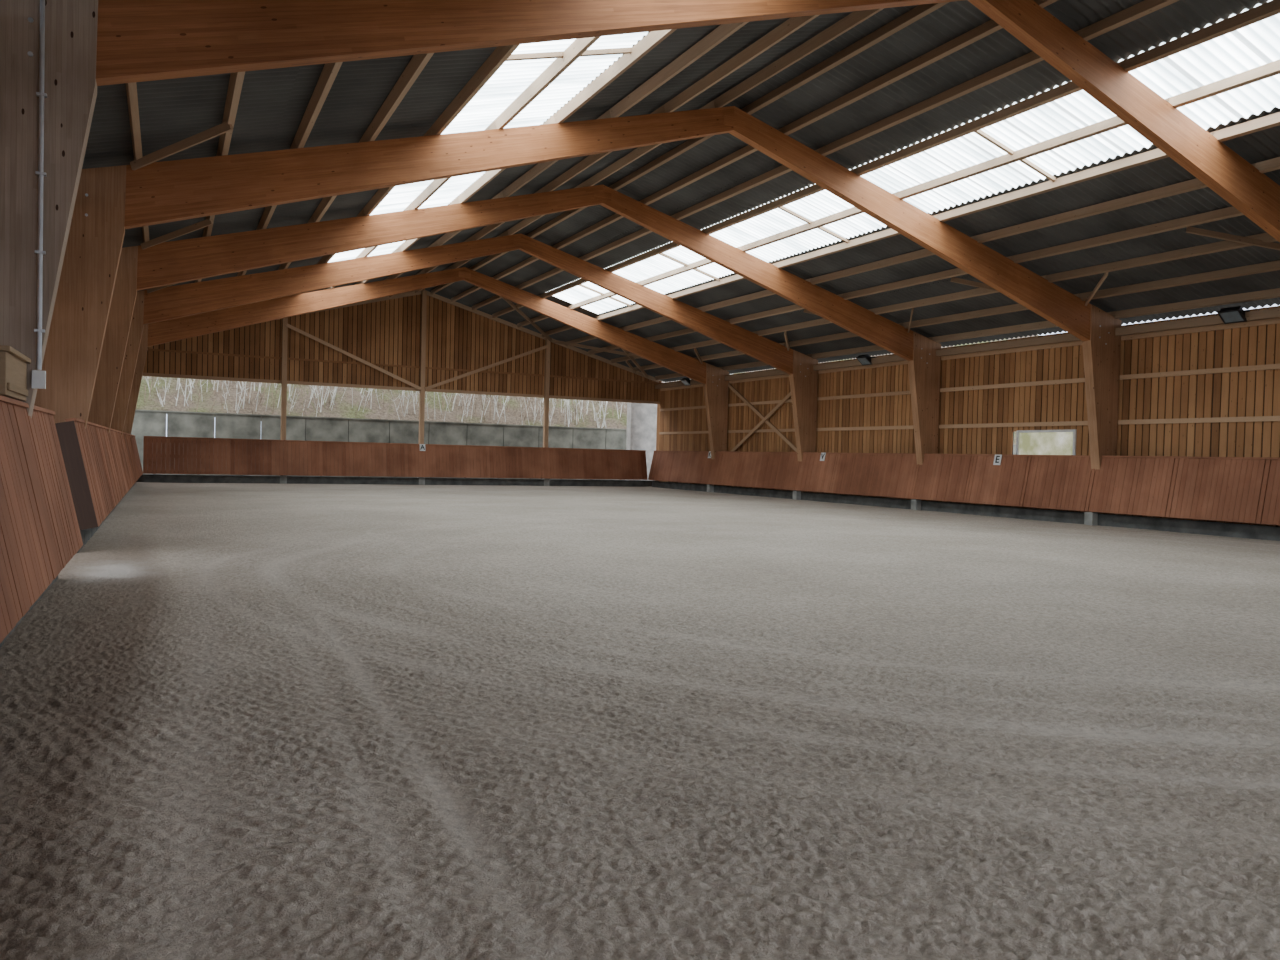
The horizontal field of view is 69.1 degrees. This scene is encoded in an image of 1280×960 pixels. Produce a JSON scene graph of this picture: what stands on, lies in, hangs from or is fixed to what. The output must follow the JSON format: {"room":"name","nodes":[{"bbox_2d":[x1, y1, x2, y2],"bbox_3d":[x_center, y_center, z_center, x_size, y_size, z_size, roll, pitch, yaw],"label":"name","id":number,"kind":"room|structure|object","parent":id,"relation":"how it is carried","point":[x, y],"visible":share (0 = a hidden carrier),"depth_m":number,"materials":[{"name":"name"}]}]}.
{"room":"sports facility","nodes":[
{"label":"sports facility","id":0,"kind":"room"},
{"bbox_2d":[136,289,661,486],"bbox_3d":[-9.955,-4.231,42.517,25.000,9.053,0.550,1,2,-27],"label":"wall","id":1,"kind":"structure","parent":0,"point":[422,341],"depth_m":42.28,"materials":[{"name":"brown wood"}]},
{"bbox_2d":[0,482,1279,959],"bbox_3d":[0.474,0.985,21.857,24.305,0.081,46.442,1,2,-27],"label":"floor","id":2,"kind":"structure","parent":0,"point":[240,721],"depth_m":5.09,"materials":[{"name":"grey sand"}]},
{"bbox_2d":[0,395,82,646],"bbox_3d":[-3.114,0.429,3.710,0.519,1.884,15.003,1,2,-27],"label":"kickboard","id":3,"kind":"object","parent":2,"relation":"on","point":[40,534],"visible":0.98,"depth_m":7.46,"materials":[{"name":"brown wood"}]},
{"bbox_2d":[0,345,30,400],"bbox_3d":[-5.389,-0.875,7.660,0.490,0.380,1.250,1,2,-27],"label":"box","id":4,"kind":"object","parent":3,"relation":"on","point":[13,364],"visible":1,"depth_m":7.53,"materials":[{"name":"brown wood"}]},
{"bbox_2d":[55,418,142,552],"bbox_3d":[-13.850,-0.362,24.807,0.519,1.884,27.227,1,2,-27],"label":"kickboard","id":5,"kind":"object","parent":2,"relation":"on","point":[101,466],"visible":0.97,"depth_m":14.48,"materials":[{"name":"brown wood"}]},
{"bbox_2d":[143,436,647,486],"bbox_3d":[-9.798,-0.698,42.411,22.680,1.884,0.451,1,2,-27],"label":"kickboard back","id":6,"kind":"object","parent":2,"relation":"on","point":[388,461],"visible":1,"depth_m":41.45,"materials":[{"name":"brown wood"}]},
{"bbox_2d":[420,444,424,450],"bbox_3d":[-9.905,-1.478,42.353,0.260,0.316,0.083,1,2,-27],"label":"letter sign","id":7,"kind":"object","parent":6,"relation":"attached to","point":[422,446],"visible":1,"depth_m":42.34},
{"bbox_2d":[123,267,728,485],"bbox_3d":[-6.968,-3.939,36.834,24.530,8.900,0.290,1,2,-27],"label":"frame","id":8,"kind":"object","parent":2,"relation":"on","point":[716,389],"visible":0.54,"depth_m":36.09,"materials":[{"name":"brown wood"}]},
{"bbox_2d":[110,234,817,492],"bbox_3d":[-4.022,-3.722,31.045,24.530,8.900,0.290,1,2,-27],"label":"frame","id":9,"kind":"object","parent":2,"relation":"on","point":[178,301],"visible":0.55,"depth_m":29.62,"materials":[{"name":"brown wood"}]},
{"bbox_2d":[88,185,940,500],"bbox_3d":[-1.076,-3.505,25.255,24.530,8.900,0.290,1,2,-27],"label":"frame","id":10,"kind":"object","parent":2,"relation":"on","point":[179,261],"visible":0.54,"depth_m":23.15,"materials":[{"name":"brown wood"}]},
{"bbox_2d":[34,106,1120,513],"bbox_3d":[1.871,-3.288,19.465,24.530,8.900,0.290,1,2,-27],"label":"frame","id":11,"kind":"object","parent":2,"relation":"on","point":[112,200],"visible":0.77,"depth_m":16.27,"materials":[{"name":"brown wood"}]},
{"bbox_2d":[125,0,1279,388],"bbox_3d":[0.433,-6.015,22.167,24.560,3.845,45.920,1,2,-27],"label":"roof purlins","id":12,"kind":"structure","parent":11,"relation":"on","point":[578,48],"depth_m":19.36,"materials":[{"name":"brown wood"}]},
{"bbox_2d":[680,378,692,385],"bbox_3d":[2.314,-4.770,45.120,0.566,0.364,0.520,1,2,-27],"label":"floodlight","id":13,"kind":"object","parent":12,"relation":"attached to","point":[686,381],"visible":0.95,"depth_m":44.98,"materials":[{"name":"black metal"}]},
{"bbox_2d":[856,354,874,364],"bbox_3d":[8.184,-4.338,33.585,0.566,0.364,0.520,1,2,-27],"label":"floodlight","id":14,"kind":"object","parent":12,"relation":"attached to","point":[865,359],"visible":0.99,"depth_m":33.45,"materials":[{"name":"black metal"}]},
{"bbox_2d":[1217,306,1249,323],"bbox_3d":[14.077,-3.903,22.005,0.566,0.364,0.520,1,2,-27],"label":"floodlight","id":15,"kind":"object","parent":12,"relation":"attached to","point":[1229,315],"visible":1,"depth_m":21.91,"materials":[{"name":"black metal"}]},
{"bbox_2d":[0,0,1279,417],"bbox_3d":[4.817,-3.071,13.675,24.530,8.900,0.290,1,2,-27],"label":"frame","id":16,"kind":"object","parent":2,"relation":"on","point":[90,44],"visible":1,"depth_m":9.20,"materials":[{"name":"brown wood"}]},
{"bbox_2d":[32,0,46,388],"bbox_3d":[-5.359,-2.682,8.317,0.100,3.720,0.075,1,2,-27],"label":"conduit","id":17,"kind":"object","parent":16,"relation":"attached to","point":[38,377],"visible":1,"depth_m":8.32,"materials":[{"name":"metal"}]},
{"bbox_2d":[707,484,1097,525],"bbox_3d":[10.553,0.938,27.690,0.220,0.380,32.740,1,2,-27],"label":"footing","id":18,"kind":"object","parent":2,"relation":"on","point":[1090,518],"visible":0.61,"depth_m":30.45,"materials":[{"name":"grey concrete"}]},
{"bbox_2d":[648,451,1279,540],"bbox_3d":[10.766,0.186,27.490,0.451,1.884,44.800,1,2,-27],"label":"kickboard","id":19,"kind":"object","parent":2,"relation":"on","point":[1227,489],"visible":1,"depth_m":26.76,"materials":[{"name":"brown wood"}]},
{"bbox_2d":[820,453,825,460],"bbox_3d":[6.908,-0.879,35.142,0.083,0.316,0.260,1,2,-27],"label":"letter sign","id":20,"kind":"object","parent":19,"relation":"attached to","point":[822,458],"visible":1,"depth_m":35.12,"materials":[{"name":"white plastic"}]},
{"bbox_2d":[993,455,1001,464],"bbox_3d":[10.671,-0.602,27.749,0.083,0.316,0.260,1,2,-27],"label":"letter sign","id":21,"kind":"object","parent":19,"relation":"attached to","point":[997,459],"visible":1,"depth_m":27.74,"materials":[{"name":"white plastic"}]},
{"bbox_2d":[82,0,1279,381],"bbox_3d":[0.417,-6.311,22.205,26.000,3.628,46.800,1,2,-27],"label":"ceiling","id":22,"kind":"structure","parent":0,"point":[273,103],"depth_m":19.26,"materials":[{"name":"grey metal"}]},
{"bbox_2d":[329,32,647,261],"bbox_3d":[-4.322,-6.807,20.504,2.300,0.678,30.900,1,2,-27],"label":"skylight window","id":23,"kind":"structure","parent":22,"relation":"attached to","point":[512,78],"depth_m":16.23,"materials":[{"name":"white plastic"}]},
{"bbox_2d":[547,0,1279,313],"bbox_3d":[4.190,-6.824,24.835,2.500,0.732,30.900,1,2,-27],"label":"skylight window","id":24,"kind":"structure","parent":22,"relation":"attached to","point":[1257,44],"depth_m":18.56,"materials":[{"name":"white plastic"}]},
{"bbox_2d":[656,306,1279,526],"bbox_3d":[11.253,-1.542,28.122,0.295,5.450,46.000,1,2,-27],"label":"wall","id":25,"kind":"structure","parent":0,"point":[1213,390],"depth_m":27.51,"materials":[{"name":"brown wood"}]},
{"bbox_2d":[1016,429,1076,454],"bbox_3d":[11.810,-1.042,27.077,0.080,0.830,2.040,1,2,-27],"label":"window","id":26,"kind":"structure","parent":25,"relation":"in","point":[1028,442],"depth_m":27.05,"materials":[{"name":"white"}]},
{"label":"outside","id":27,"kind":"structure","parent":0,"visible":0},
{"bbox_3d":[1.986,1.219,29.123,150.000,0.220,130.000,1,2,-27],"label":"ground","id":28,"kind":"structure","parent":27,"visible":0},
{"bbox_2d":[131,410,1015,479],"bbox_3d":[-8.226,-1.306,49.232,90.000,3.360,0.350,1,2,-27],"label":"wall","id":29,"kind":"structure","parent":28,"relation":"on","point":[146,422],"depth_m":46.09,"materials":[{"name":"concrete"}]},
{"bbox_2d":[626,403,656,477],"bbox_3d":[0.166,-2.081,49.797,1.750,5.300,0.500,1,2,-27],"label":"concrete pier","id":30,"kind":"structure","parent":28,"relation":"on","point":[641,417],"depth_m":49.60,"materials":[{"name":"grey concrete"}]},
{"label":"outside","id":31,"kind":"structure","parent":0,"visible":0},
{"bbox_2d":[136,334,1038,444],"bbox_3d":[-9.743,-11.721,63.478,120.000,17.323,27.300,1,2,-27],"label":"trees","id":32,"kind":"object","parent":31,"point":[344,409],"visible":0.04,"depth_m":48.10,"materials":[{"name":"beige plant"}]},
{"bbox_2d":[143,370,758,428],"bbox_3d":[-12.177,-7.319,52.416,43.153,8.804,10.152,1,2,-27],"label":"brush","id":33,"kind":"object","parent":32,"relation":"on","point":[567,401],"visible":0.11,"depth_m":48.42,"materials":[{"name":"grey plant"}]}
]}

